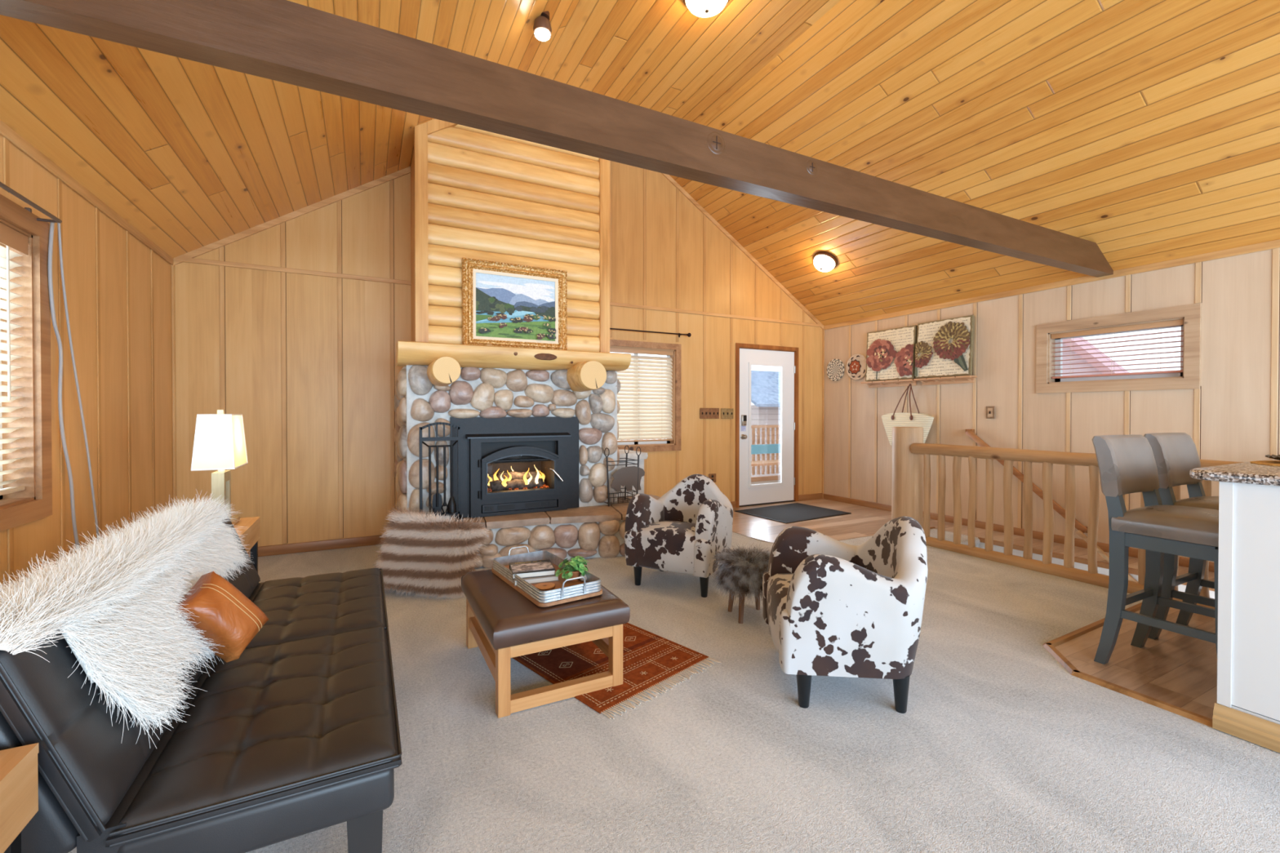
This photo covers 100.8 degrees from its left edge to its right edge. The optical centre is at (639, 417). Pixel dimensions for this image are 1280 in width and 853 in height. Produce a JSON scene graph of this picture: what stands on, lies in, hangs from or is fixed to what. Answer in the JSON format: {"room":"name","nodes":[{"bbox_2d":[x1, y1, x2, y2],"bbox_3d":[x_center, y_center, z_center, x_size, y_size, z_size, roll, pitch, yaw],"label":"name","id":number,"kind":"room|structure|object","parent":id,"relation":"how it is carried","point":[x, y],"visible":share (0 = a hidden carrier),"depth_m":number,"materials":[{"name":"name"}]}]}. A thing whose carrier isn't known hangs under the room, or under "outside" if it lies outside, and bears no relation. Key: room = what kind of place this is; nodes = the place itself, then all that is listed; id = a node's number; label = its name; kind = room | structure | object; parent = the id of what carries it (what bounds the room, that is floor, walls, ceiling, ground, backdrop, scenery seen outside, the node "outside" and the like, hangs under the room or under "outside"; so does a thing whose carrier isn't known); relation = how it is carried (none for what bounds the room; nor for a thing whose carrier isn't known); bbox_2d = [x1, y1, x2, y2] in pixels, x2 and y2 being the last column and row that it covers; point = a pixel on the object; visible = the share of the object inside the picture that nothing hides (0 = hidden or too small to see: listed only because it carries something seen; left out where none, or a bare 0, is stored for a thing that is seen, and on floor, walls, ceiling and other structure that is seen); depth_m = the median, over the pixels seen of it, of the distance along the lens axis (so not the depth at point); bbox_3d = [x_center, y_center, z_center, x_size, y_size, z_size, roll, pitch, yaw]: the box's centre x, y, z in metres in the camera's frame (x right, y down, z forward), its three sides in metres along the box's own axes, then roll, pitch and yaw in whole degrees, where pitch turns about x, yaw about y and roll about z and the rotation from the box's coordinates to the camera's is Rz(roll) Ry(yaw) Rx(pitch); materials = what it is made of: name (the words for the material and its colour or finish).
{"room":"living room","nodes":[
{"label":"living room","id":0,"kind":"room"},
{"bbox_2d":[0,134,173,594],"bbox_3d":[-1.702,0.000,0.181,0.140,2.425,9.268,0,1,-27],"label":"wall","id":1,"kind":"structure","parent":0,"point":[28,178],"depth_m":3.07,"materials":[{"name":"brown wood"}]},
{"bbox_2d":[0,194,52,532],"bbox_3d":[-2.457,-0.222,1.660,0.162,1.394,1.888,0,1,-27],"label":"window","id":2,"kind":"structure","parent":1,"relation":"in","point":[33,503],"depth_m":2.43,"materials":[{"name":"brown wood"}]},
{"bbox_2d":[0,222,28,495],"bbox_3d":[-2.442,-0.240,1.668,0.070,1.158,1.676,0,1,-27],"label":"window blind","id":3,"kind":"object","parent":2,"relation":"attached to","point":[11,237],"visible":1,"depth_m":2.34,"materials":[{"name":"beige"}]},
{"bbox_2d":[0,182,62,222],"bbox_3d":[-2.331,-0.914,1.657,0.109,0.050,1.803,0,1,-27],"label":"curtain rod","id":4,"kind":"object","parent":1,"relation":"attached to","point":[55,220],"visible":0.77,"depth_m":2.28,"materials":[{"name":"grey metal"}]},
{"bbox_2d":[48,222,79,552],"bbox_3d":[-2.867,-0.092,2.647,0.015,1.713,0.296,0,1,-27],"label":"hanging cable","id":5,"kind":"object","parent":1,"relation":"hanging from","point":[51,224],"visible":0.85,"depth_m":2.60,"materials":[{"name":"grey plastic"}]},
{"bbox_2d":[57,222,99,545],"bbox_3d":[-2.938,-0.088,2.783,0.011,1.738,0.427,0,1,-27],"label":"hanging cable","id":6,"kind":"object","parent":1,"relation":"hanging from","point":[58,224],"visible":0.84,"depth_m":2.73,"materials":[{"name":"grey plastic"}]},
{"bbox_2d":[2,136,155,588],"bbox_3d":[-1.845,-0.049,0.617,0.007,2.335,7.228,0,1,-27],"label":"trim","id":7,"kind":"structure","parent":1,"relation":"attached to","point":[6,151],"depth_m":3.02,"materials":[{"name":"brown wood"}]},
{"bbox_2d":[0,120,173,265],"bbox_3d":[-1.633,-1.195,0.206,0.016,0.055,8.988,0,1,-27],"label":"trim","id":8,"kind":"structure","parent":1,"relation":"attached to","point":[6,131],"depth_m":2.76,"materials":[{"name":"brown wood"}]},
{"bbox_2d":[0,0,579,257],"bbox_3d":[-0.518,-2.086,0.775,2.908,1.896,9.388,0,1,-27],"label":"ceiling","id":9,"kind":"structure","parent":0,"point":[193,155],"depth_m":3.08,"materials":[{"name":"brown wood"}]},
{"bbox_2d":[533,10,551,41],"bbox_3d":[-0.681,-2.735,3.699,0.128,0.174,0.128,0,1,-27],"label":"ceiling spotlight","id":10,"kind":"object","parent":9,"relation":"attached to","point":[542,28],"visible":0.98,"depth_m":3.66,"materials":[{"name":"brown metal"}]},
{"bbox_2d":[0,0,1113,277],"bbox_3d":[0.911,-1.329,2.975,7.083,0.226,0.117,0,1,-27],"label":"ceiling beam","id":11,"kind":"structure","parent":9,"relation":"attached to","point":[283,41],"depth_m":2.17,"materials":[{"name":"brown wood"}]},
{"bbox_2d":[174,160,822,546],"bbox_3d":[-0.595,-0.911,5.887,7.363,4.140,0.140,0,1,-27],"label":"wall","id":12,"kind":"structure","parent":0,"point":[253,347],"depth_m":4.80,"materials":[{"name":"brown wood"}]},
{"bbox_2d":[170,166,823,328],"bbox_3d":[-0.558,-2.095,5.806,7.083,1.770,0.018,0,1,-27],"label":"trim","id":13,"kind":"structure","parent":12,"relation":"attached to","point":[300,212],"depth_m":4.74,"materials":[{"name":"brown wood"}]},
{"bbox_2d":[170,260,824,506],"bbox_3d":[-0.558,-0.050,5.824,7.083,2.420,0.020,0,1,-27],"label":"trim","id":14,"kind":"structure","parent":12,"relation":"attached to","point":[172,267],"depth_m":4.19,"materials":[{"name":"brown wood"}]},
{"bbox_2d":[182,257,820,326],"bbox_3d":[-0.559,-1.274,5.814,7.083,0.037,0.016,0,1,-27],"label":"trim","id":15,"kind":"structure","parent":12,"relation":"attached to","point":[192,260],"depth_m":4.82,"materials":[{"name":"brown wood"}]},
{"bbox_2d":[218,160,804,543],"bbox_3d":[-0.588,-0.955,5.807,6.420,4.050,0.007,0,1,-27],"label":"trim","id":16,"kind":"structure","parent":12,"relation":"attached to","point":[221,250],"depth_m":4.91,"materials":[{"name":"brown wood"}]},
{"bbox_2d":[247,493,822,557],"bbox_3d":[-0.559,1.117,5.837,7.083,0.085,0.016,0,1,-27],"label":"baseboard","id":17,"kind":"structure","parent":12,"relation":"attached to","point":[270,550],"depth_m":4.69,"materials":[{"name":"brown wood"}]},
{"bbox_2d":[609,339,681,452],"bbox_3d":[-0.026,-0.240,6.175,1.087,1.274,0.162,0,1,-27],"label":"window","id":18,"kind":"structure","parent":12,"relation":"in","point":[674,445],"depth_m":6.32,"materials":[{"name":"brown wood"}]},
{"bbox_2d":[609,346,673,442],"bbox_3d":[-0.018,-0.258,6.160,0.911,1.074,0.070,0,1,-27],"label":"window blind","id":19,"kind":"object","parent":18,"relation":"attached to","point":[637,411],"visible":0.63,"depth_m":6.21,"materials":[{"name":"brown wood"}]},
{"bbox_2d":[609,328,691,337],"bbox_3d":[-0.031,-0.986,6.042,1.412,0.052,0.099,0,1,-27],"label":"curtain rod","id":20,"kind":"object","parent":12,"relation":"attached to","point":[688,335],"visible":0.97,"depth_m":6.11,"materials":[{"name":"brown metal"}]},
{"bbox_2d":[699,408,719,418],"bbox_3d":[0.851,-0.051,6.543,0.280,0.122,0.023,0,1,-27],"label":"light switch","id":21,"kind":"object","parent":12,"relation":"attached to","point":[704,413],"visible":1,"depth_m":6.53,"materials":[{"name":"brown wood"}]},
{"bbox_2d":[708,473,715,482],"bbox_3d":[0.900,0.753,6.585,0.110,0.110,0.008,0,1,-27],"label":"wall outlet","id":22,"kind":"object","parent":12,"relation":"attached to","point":[712,476],"visible":0.76,"depth_m":6.58,"materials":[{"name":"brown plastic"}]},
{"bbox_2d":[720,408,733,418],"bbox_3d":[1.105,-0.051,6.674,0.188,0.130,0.023,0,1,-27],"label":"light switch","id":23,"kind":"object","parent":12,"relation":"attached to","point":[726,413],"visible":1,"depth_m":6.67,"materials":[{"name":"gold metal"}]},
{"bbox_2d":[735,342,798,507],"bbox_3d":[1.668,0.099,7.031,1.056,2.100,0.207,0,1,-27],"label":"door","id":24,"kind":"structure","parent":12,"relation":"in","point":[747,355],"depth_m":7.00,"materials":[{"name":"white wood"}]},
{"bbox_2d":[410,119,609,352],"bbox_3d":[-1.233,-1.677,5.007,1.710,2.590,0.823,0,1,-27],"label":"wall","id":25,"kind":"structure","parent":0,"point":[476,193],"depth_m":4.61,"materials":[{"name":"brown wood"}]},
{"bbox_2d":[68,498,1279,852],"bbox_3d":[1.505,1.255,1.854,7.083,0.124,8.988,0,1,-27],"label":"floor","id":26,"kind":"structure","parent":0,"point":[997,747],"depth_m":1.95,"materials":[{"name":"carpet"}]},
{"bbox_2d":[0,742,39,852],"bbox_3d":[-1.139,0.899,0.609,0.420,0.620,0.566,0,1,-27],"label":"side table","id":27,"kind":"object","parent":26,"relation":"on","point":[19,775],"visible":1,"depth_m":0.90,"materials":[{"name":"brown wood"}]},
{"bbox_2d":[0,504,401,852],"bbox_3d":[-1.304,0.800,1.822,0.793,0.795,1.693,0,1,-27],"label":"futon sofa","id":28,"kind":"object","parent":26,"relation":"on","point":[297,735],"visible":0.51,"depth_m":1.20,"materials":[{"name":"black leather"}]},
{"bbox_2d":[0,623,212,842],"bbox_3d":[-1.297,0.607,1.350,0.180,0.391,0.848,0,1,-27],"label":"cushion","id":29,"kind":"object","parent":28,"relation":"on","point":[89,777],"depth_m":1.02,"materials":[{"name":"black leather"}]},
{"bbox_2d":[0,491,253,748],"bbox_3d":[-1.465,0.539,1.555,0.277,0.302,1.400,0,1,-27],"label":"sheepskin throw","id":30,"kind":"object","parent":28,"relation":"on","point":[113,603],"visible":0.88,"depth_m":1.28,"materials":[{"name":"white fur"}]},
{"bbox_2d":[175,571,268,662],"bbox_3d":[-1.273,0.604,1.606,0.229,0.274,0.185,0,1,-27],"label":"leather cushion","id":31,"kind":"object","parent":28,"relation":"on","point":[226,617],"visible":0.89,"depth_m":1.57,"materials":[{"name":"brown leather"}]},
{"bbox_2d":[216,505,260,598],"bbox_3d":[-1.685,0.600,2.097,0.180,0.391,0.848,0,1,-27],"label":"cushion","id":32,"kind":"object","parent":28,"relation":"on","point":[247,583],"depth_m":2.33,"materials":[{"name":"black leather"}]},
{"bbox_2d":[105,626,400,847],"bbox_3d":[-0.990,0.800,1.511,0.517,0.051,0.848,0,1,-27],"label":"seat cushion","id":33,"kind":"object","parent":28,"relation":"on","point":[286,721],"depth_m":1.29,"materials":[{"name":"black leather"}]},
{"bbox_2d":[244,568,386,648],"bbox_3d":[-1.377,0.793,2.258,0.517,0.051,0.848,0,1,-27],"label":"seat cushion","id":34,"kind":"object","parent":28,"relation":"on","point":[330,604],"depth_m":2.18,"materials":[{"name":"black leather"}]},
{"bbox_2d":[233,516,260,573],"bbox_3d":[-2.226,0.879,2.681,0.420,0.620,0.566,0,1,-27],"label":"side table","id":35,"kind":"object","parent":26,"relation":"on","point":[251,531],"visible":0.09,"depth_m":2.86,"materials":[{"name":"brown wood"}]},
{"bbox_2d":[191,409,248,524],"bbox_3d":[-2.180,0.264,2.759,0.174,0.609,0.338,0,1,-27],"label":"table lamp","id":36,"kind":"object","parent":35,"relation":"on","point":[220,442],"visible":0.89,"depth_m":2.65,"materials":[{"name":"white fabric"}]},
{"bbox_2d":[371,502,489,599],"bbox_3d":[-1.433,0.929,3.615,0.696,0.538,0.244,0,1,7],"label":"throw blanket","id":37,"kind":"object","parent":26,"relation":"on","point":[433,555],"visible":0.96,"depth_m":3.52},
{"bbox_2d":[394,364,660,568],"bbox_3d":[-0.889,0.371,4.852,2.435,1.635,1.450,0,1,-27],"label":"stone fireplace","id":38,"kind":"object","parent":26,"relation":"on","point":[593,529],"visible":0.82,"depth_m":4.38,"materials":[{"name":"stone"}]},
{"bbox_2d":[418,422,463,522],"bbox_3d":[-1.548,0.427,4.101,0.327,0.784,0.174,0,1,-27],"label":"stand","id":39,"kind":"object","parent":38,"relation":"on","point":[451,437],"visible":0.74,"depth_m":4.08,"materials":[{"name":"black metal"}]},
{"bbox_2d":[428,446,434,514],"bbox_3d":[-1.584,0.481,4.027,0.041,0.527,0.017,0,1,-27],"label":"poker","id":40,"kind":"object","parent":39,"relation":"hanging from","point":[429,447],"visible":0.84,"depth_m":4.01,"materials":[{"name":"black metal"}]},
{"bbox_2d":[431,446,442,515],"bbox_3d":[-1.548,0.479,4.047,0.072,0.524,0.020,0,1,-27],"label":"shovel","id":41,"kind":"object","parent":39,"relation":"hanging from","point":[437,501],"visible":0.94,"depth_m":4.04,"materials":[{"name":"black metal"}]},
{"bbox_2d":[441,445,447,514],"bbox_3d":[-1.500,0.480,4.070,0.050,0.526,0.017,0,1,-27],"label":"tongs","id":42,"kind":"object","parent":39,"relation":"hanging from","point":[444,504],"visible":1,"depth_m":4.07,"materials":[{"name":"black metal"}]},
{"bbox_2d":[447,445,456,513],"bbox_3d":[-1.454,0.479,4.094,0.068,0.524,0.066,0,1,-27],"label":"brush","id":43,"kind":"object","parent":39,"relation":"hanging from","point":[451,505],"visible":0.96,"depth_m":4.08,"materials":[{"name":"black metal"}]},
{"bbox_2d":[395,340,631,391],"bbox_3d":[-0.960,-0.401,4.427,1.936,0.356,0.490,0,1,-27],"label":"log","id":44,"kind":"object","parent":38,"relation":"on","point":[586,371],"visible":0.98,"depth_m":4.34,"materials":[{"name":"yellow wood"}]},
{"bbox_2d":[462,257,567,350],"bbox_3d":[-1.073,-0.957,4.621,0.912,0.752,0.051,0,1,-27],"label":"landscape painting","id":45,"kind":"object","parent":44,"relation":"on","point":[504,304],"visible":0.81,"depth_m":4.61,"materials":[{"name":"multicoloured paint"}]},
{"bbox_2d":[449,416,578,518],"bbox_3d":[-1.113,0.400,4.658,1.095,0.814,0.612,0,1,-27],"label":"fireplace insert","id":46,"kind":"object","parent":38,"relation":"on","point":[551,444],"visible":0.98,"depth_m":4.48,"materials":[{"name":"black metal"}]},
{"bbox_2d":[487,464,548,491],"bbox_3d":[-1.108,0.537,4.744,0.579,0.230,0.238,0,1,-27],"label":"fire","id":47,"kind":"object","parent":46,"relation":"in","point":[513,480],"visible":0.9,"depth_m":4.69,"materials":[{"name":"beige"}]},
{"bbox_2d":[482,499,556,512],"bbox_3d":[-1.007,0.747,4.478,0.634,0.061,0.008,0,1,-27],"label":"grille","id":48,"kind":"object","parent":46,"relation":"attached to","point":[534,505],"depth_m":4.47,"materials":[{"name":"grey metal"}]},
{"bbox_2d":[604,444,644,506],"bbox_3d":[-0.198,0.537,4.999,0.412,0.534,0.267,0,1,-27],"label":"rack","id":49,"kind":"object","parent":38,"relation":"on","point":[628,477],"visible":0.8,"depth_m":4.90,"materials":[{"name":"grey metal"}]},
{"bbox_2d":[461,559,630,718],"bbox_3d":[-0.490,0.993,2.558,0.594,0.395,0.791,0,1,-27],"label":"ottoman","id":50,"kind":"object","parent":26,"relation":"on","point":[504,624],"visible":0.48,"depth_m":2.25,"materials":[{"name":"brown leather"}]},
{"bbox_2d":[491,545,602,607],"bbox_3d":[-0.469,0.745,2.576,0.315,0.102,0.658,0,1,-34],"label":"serving tray","id":51,"kind":"object","parent":50,"relation":"on","point":[565,590],"visible":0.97,"depth_m":2.43,"materials":[{"name":"silver metal"}]},
{"bbox_2d":[508,568,559,586],"bbox_3d":[-0.522,0.770,2.596,0.211,0.024,0.202,0,1,-21],"label":"book","id":52,"kind":"object","parent":51,"relation":"on","point":[551,578],"visible":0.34,"depth_m":2.51,"materials":[{"name":"beige paper"}]},
{"bbox_2d":[509,559,555,579],"bbox_3d":[-0.531,0.744,2.604,0.203,0.027,0.190,0,1,-18],"label":"book","id":53,"kind":"object","parent":52,"relation":"on","point":[531,569],"visible":1,"depth_m":2.56,"materials":[{"name":"black paper"}]},
{"bbox_2d":[511,561,553,572],"bbox_3d":[-0.529,0.731,2.597,0.194,0.001,0.125,0,1,-18],"label":"photograph","id":54,"kind":"object","parent":53,"relation":"on","point":[535,566],"depth_m":2.59},
{"bbox_2d":[534,582,555,591],"bbox_3d":[-0.435,0.777,2.433,0.095,0.012,0.094,0,1,-27],"label":"wood slice","id":55,"kind":"object","parent":51,"relation":"on","point":[542,586],"visible":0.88,"depth_m":2.42,"materials":[{"name":"brown wood"}]},
{"bbox_2d":[555,555,588,581],"bbox_3d":[-0.328,0.725,2.558,0.167,0.113,0.154,0,1,-27],"label":"potted plant","id":56,"kind":"object","parent":51,"relation":"on","point":[573,571],"visible":1,"depth_m":2.52,"materials":[{"name":"green plant"}]},
{"bbox_2d":[512,622,720,719],"bbox_3d":[-0.203,1.185,2.680,0.701,0.009,0.995,-1,1,-44],"label":"rug","id":57,"kind":"object","parent":26,"relation":"on","point":[650,660],"visible":0.63,"depth_m":2.53,"materials":[{"name":"orange fabric"}]},
{"bbox_2d":[624,474,733,597],"bbox_3d":[0.312,0.806,3.812,0.644,0.745,0.656,0,1,29],"label":"armchair","id":58,"kind":"object","parent":26,"relation":"on","point":[678,531],"visible":0.94,"depth_m":3.63,"materials":[{"name":"white fur"}]},
{"bbox_2d":[708,543,770,623],"bbox_3d":[0.652,1.013,3.163,0.284,0.347,0.284,0,1,-27],"label":"stool","id":59,"kind":"object","parent":26,"relation":"on","point":[740,571],"visible":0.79,"depth_m":3.05,"materials":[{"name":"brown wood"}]},
{"bbox_2d":[734,502,851,523],"bbox_3d":[1.845,1.145,6.418,1.100,0.012,0.840,0,1,-31],"label":"door mat","id":60,"kind":"object","parent":26,"relation":"on","point":[795,512],"visible":1,"depth_m":6.33,"materials":[{"name":"grey fabric"}]},
{"bbox_2d":[762,515,928,713],"bbox_3d":[0.927,0.819,2.417,0.656,0.745,0.644,0,1,6],"label":"armchair","id":61,"kind":"object","parent":26,"relation":"on","point":[832,607],"visible":1,"depth_m":2.13,"materials":[{"name":"white fur"}]},
{"bbox_2d":[960,537,979,545],"bbox_3d":[3.638,2.367,3.827,0.600,2.380,2.750,0,1,-27],"label":"stairs","id":62,"kind":"structure","parent":26,"relation":"attached to","point":[976,540],"depth_m":5.05,"materials":[{"name":"carpet"}]},
{"bbox_2d":[891,426,1244,608],"bbox_3d":[3.140,0.655,4.098,0.276,1.108,2.638,0,1,-27],"label":"stair railing","id":63,"kind":"object","parent":26,"relation":"on","point":[911,461],"visible":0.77,"depth_m":4.26,"materials":[{"name":"brown wood"}]},
{"bbox_2d":[1042,602,1212,727],"bbox_3d":[2.615,1.179,2.930,0.577,0.016,1.887,0,1,40],"label":"trim","id":64,"kind":"structure","parent":26,"relation":"on","point":[1050,646],"depth_m":2.40,"materials":[{"name":"brown wood"}]},
{"bbox_2d":[1091,434,1218,664],"bbox_3d":[2.501,0.640,2.484,0.450,1.095,0.535,0,1,-27],"label":"bar stool","id":65,"kind":"object","parent":26,"relation":"on","point":[1126,464],"visible":0.73,"depth_m":2.50,"materials":[{"name":"grey leather"}]},
{"bbox_2d":[1143,432,1218,639],"bbox_3d":[3.015,0.637,2.761,0.450,1.095,0.535,0,1,-27],"label":"bar stool","id":66,"kind":"object","parent":26,"relation":"on","point":[1175,454],"visible":0.51,"depth_m":2.84,"materials":[{"name":"beige leather"}]},
{"bbox_2d":[1212,481,1279,752],"bbox_3d":[3.422,0.716,2.289,2.414,0.947,0.665,0,1,-27],"label":"kitchen island","id":67,"kind":"object","parent":26,"relation":"on","point":[1246,708],"depth_m":1.96,"materials":[{"name":"white paint"}]},
{"bbox_2d":[1189,458,1279,486],"bbox_3d":[3.405,0.221,2.315,2.425,0.037,0.775,0,1,-27],"label":"countertop","id":68,"kind":"structure","parent":67,"relation":"on","point":[1248,473],"depth_m":2.02,"materials":[{"name":"stone"}]},
{"bbox_2d":[1249,460,1279,466],"bbox_3d":[2.857,0.200,2.225,0.389,0.007,0.389,0,1,-27],"label":"placemat","id":69,"kind":"object","parent":68,"relation":"on","point":[1273,463],"visible":1,"depth_m":2.32,"materials":[{"name":"wicker"}]},
{"bbox_2d":[1265,454,1279,460],"bbox_3d":[2.866,0.181,2.230,0.304,0.029,0.304,0,1,-27],"label":"plate","id":70,"kind":"object","parent":69,"relation":"on","point":[1273,456],"visible":1,"depth_m":2.31,"materials":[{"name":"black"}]},
{"bbox_2d":[540,0,840,123],"bbox_3d":[1.505,-3.003,1.815,1.668,0.120,9.388,0,1,-27],"label":"ceiling","id":71,"kind":"structure","parent":0,"point":[659,55],"depth_m":4.24,"materials":[{"name":"brown wood"}]},
{"bbox_2d":[683,0,728,17],"bbox_3d":[0.465,-2.886,3.681,0.345,0.149,0.345,0,1,-27],"label":"ceiling light","id":72,"kind":"object","parent":71,"relation":"attached to","point":[700,8],"visible":1,"depth_m":3.67,"materials":[{"name":"white glass"}]},
{"bbox_2d":[751,480,780,484],"bbox_3d":[1.656,1.196,8.338,6.600,0.040,2.023,0,1,-27],"label":"deck","id":73,"kind":"object","parent":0,"point":[772,481],"depth_m":9.58,"materials":[{"name":"beige wood"}]},
{"bbox_2d":[639,424,780,481],"bbox_3d":[1.832,0.653,9.515,5.200,1.025,0.090,0,1,-27],"label":"deck railing","id":74,"kind":"object","parent":73,"relation":"on","point":[777,426],"visible":0.11,"depth_m":9.74,"materials":[{"name":"brown wood"}]},
{"bbox_2d":[751,444,780,466],"bbox_3d":[2.413,0.819,9.155,1.900,0.700,0.425,0,1,-27],"label":"bench","id":75,"kind":"object","parent":73,"relation":"on","point":[762,448],"visible":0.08,"depth_m":9.16,"materials":[{"name":"teal paint"}]},
{"bbox_2d":[669,0,1279,325],"bbox_3d":[3.527,-2.106,2.871,2.908,1.896,9.388,0,1,-27],"label":"ceiling","id":76,"kind":"structure","parent":0,"point":[1144,131],"depth_m":3.93,"materials":[{"name":"brown wood"}]},
{"bbox_2d":[813,251,837,271],"bbox_3d":[2.172,-1.821,6.216,0.256,0.211,0.288,0,1,-16],"label":"ceiling light","id":77,"kind":"object","parent":76,"relation":"attached to","point":[824,261],"visible":1,"depth_m":6.13,"materials":[{"name":"white glass"}]},
{"bbox_2d":[823,248,1279,562],"bbox_3d":[4.711,1.269,3.516,0.140,5.025,9.268,0,1,-27],"label":"wall","id":78,"kind":"structure","parent":0,"point":[1236,319],"depth_m":4.92,"materials":[{"name":"brown wood"}]},
{"bbox_2d":[826,359,844,381],"bbox_3d":[2.673,-0.652,7.244,0.018,0.304,0.304,0,1,-27],"label":"wall basket","id":79,"kind":"object","parent":78,"relation":"attached to","point":[835,368],"visible":1,"depth_m":7.24,"materials":[{"name":"beige wicker"}]},
{"bbox_2d":[846,353,866,379],"bbox_3d":[2.838,-0.664,6.921,0.022,0.344,0.344,0,1,-27],"label":"wall basket","id":80,"kind":"object","parent":78,"relation":"attached to","point":[856,363],"visible":0.94,"depth_m":6.92,"materials":[{"name":"brown wicker"}]},
{"bbox_2d":[860,378,919,387],"bbox_3d":[3.023,-0.412,6.448,0.130,0.072,0.725,0,1,-27],"label":"shelf","id":81,"kind":"object","parent":78,"relation":"attached to","point":[896,383],"visible":0.99,"depth_m":6.43,"materials":[{"name":"brown wood"}]},
{"bbox_2d":[865,324,917,381],"bbox_3d":[3.033,-0.765,6.434,0.093,0.620,0.662,0,1,-27],"label":"flower canvas","id":82,"kind":"object","parent":81,"relation":"on","point":[891,353],"visible":1,"depth_m":6.39},
{"bbox_2d":[881,383,933,445],"bbox_3d":[3.107,-0.029,6.176,0.178,0.731,0.670,0,1,-27],"label":"bag","id":83,"kind":"object","parent":81,"relation":"hanging from","point":[902,419],"visible":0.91,"depth_m":6.12,"materials":[{"name":"beige fabric"}]},
{"bbox_2d":[913,375,977,385],"bbox_3d":[3.345,-0.406,5.827,0.130,0.072,0.647,0,1,-27],"label":"shelf","id":84,"kind":"object","parent":78,"relation":"attached to","point":[963,379],"visible":1,"depth_m":5.80,"materials":[{"name":"brown wood"}]},
{"bbox_2d":[914,315,974,378],"bbox_3d":[3.341,-0.765,5.840,0.094,0.632,0.620,0,1,-27],"label":"flower canvas","id":85,"kind":"object","parent":84,"relation":"on","point":[944,347],"visible":1,"depth_m":5.79},
{"bbox_2d":[986,406,995,418],"bbox_3d":[3.602,-0.053,5.452,0.022,0.125,0.085,0,1,-27],"label":"light switch","id":86,"kind":"object","parent":78,"relation":"attached to","point":[990,411],"visible":1,"depth_m":5.45,"materials":[{"name":"brown metal"}]},
{"bbox_2d":[823,493,1214,572],"bbox_3d":[4.642,1.144,3.479,0.016,0.075,8.988,0,1,-27],"label":"baseboard","id":87,"kind":"structure","parent":78,"relation":"attached to","point":[1183,562],"depth_m":5.34,"materials":[{"name":"brown wood"}]},
{"bbox_2d":[964,429,1087,533],"bbox_3d":[3.723,0.576,5.169,0.089,0.896,1.090,0,1,-27],"label":"stair handrail","id":88,"kind":"object","parent":78,"relation":"attached to","point":[971,433],"visible":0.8,"depth_m":5.04,"materials":[{"name":"brown wood"}]},
{"bbox_2d":[823,239,1279,329],"bbox_3d":[4.642,-1.223,3.457,0.016,0.060,8.988,0,1,-27],"label":"trim","id":89,"kind":"structure","parent":78,"relation":"attached to","point":[1265,246],"depth_m":4.74,"materials":[{"name":"brown wood"}]},
{"bbox_2d":[848,248,1279,528],"bbox_3d":[4.580,0.568,3.602,0.007,3.625,7.816,0,1,-27],"label":"trim","id":90,"kind":"structure","parent":78,"relation":"attached to","point":[1275,336],"depth_m":4.83,"materials":[{"name":"brown wood"}]},
{"bbox_2d":[1035,303,1201,393],"bbox_3d":[4.122,-0.555,4.612,0.162,0.654,1.120,0,1,-27],"label":"window","id":91,"kind":"structure","parent":78,"relation":"in","point":[1190,377],"depth_m":4.51,"materials":[{"name":"brown wood"}]},
{"bbox_2d":[1050,319,1183,378],"bbox_3d":[4.109,-0.573,4.605,0.066,0.418,0.908,0,1,-27],"label":"window blind","id":92,"kind":"object","parent":91,"relation":"attached to","point":[1174,322],"visible":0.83,"depth_m":4.55,"materials":[{"name":"brown"}]},
{"bbox_2d":[933,524,1214,581],"bbox_3d":[4.817,1.203,2.676,0.445,0.033,6.700,0,1,-27],"label":"ledge","id":93,"kind":"object","parent":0,"point":[1079,552],"visible":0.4,"depth_m":4.76,"materials":[{"name":"beige wood"}]},
{"bbox_2d":[979,542,1214,599],"bbox_3d":[4.781,2.507,2.410,0.115,2.570,6.240,0,1,-27],"label":"wall","id":94,"kind":"structure","parent":0,"point":[1181,588],"depth_m":4.52,"materials":[{"name":"white paint"}]},
{"bbox_2d":[929,526,1214,591],"bbox_3d":[3.649,1.190,3.794,0.657,0.047,3.760,0,1,-27],"label":"trim","id":95,"kind":"structure","parent":94,"relation":"attached to","point":[1100,564],"depth_m":4.52,"materials":[{"name":"brown wood"}]},
{"bbox_2d":[1075,529,1137,582],"bbox_3d":[3.776,1.154,4.206,0.095,0.435,0.499,0,1,-27],"label":"handrail","id":96,"kind":"object","parent":94,"relation":"attached to","point":[1105,556],"visible":0.4,"depth_m":4.25,"materials":[{"name":"brown wood"}]},
{"label":"outside","id":97,"kind":"structure","parent":0,"visible":0},
{"bbox_3d":[-4.600,1.881,8.897,80.000,0.100,100.000,0,1,-27],"label":"ground","id":98,"kind":"structure","parent":97,"visible":0},
{"bbox_2d":[751,370,781,476],"bbox_3d":[4.813,0.237,15.279,6.400,3.070,3.300,0,1,-27],"label":"shed","id":99,"kind":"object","parent":98,"relation":"on","point":[765,385],"visible":0.07,"depth_m":12.96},
{"bbox_2d":[1062,337,1129,376],"bbox_3d":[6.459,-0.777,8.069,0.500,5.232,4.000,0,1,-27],"label":"house","id":100,"kind":"structure","parent":98,"relation":"on","point":[1091,351],"depth_m":7.74,"materials":[{"name":"red"}]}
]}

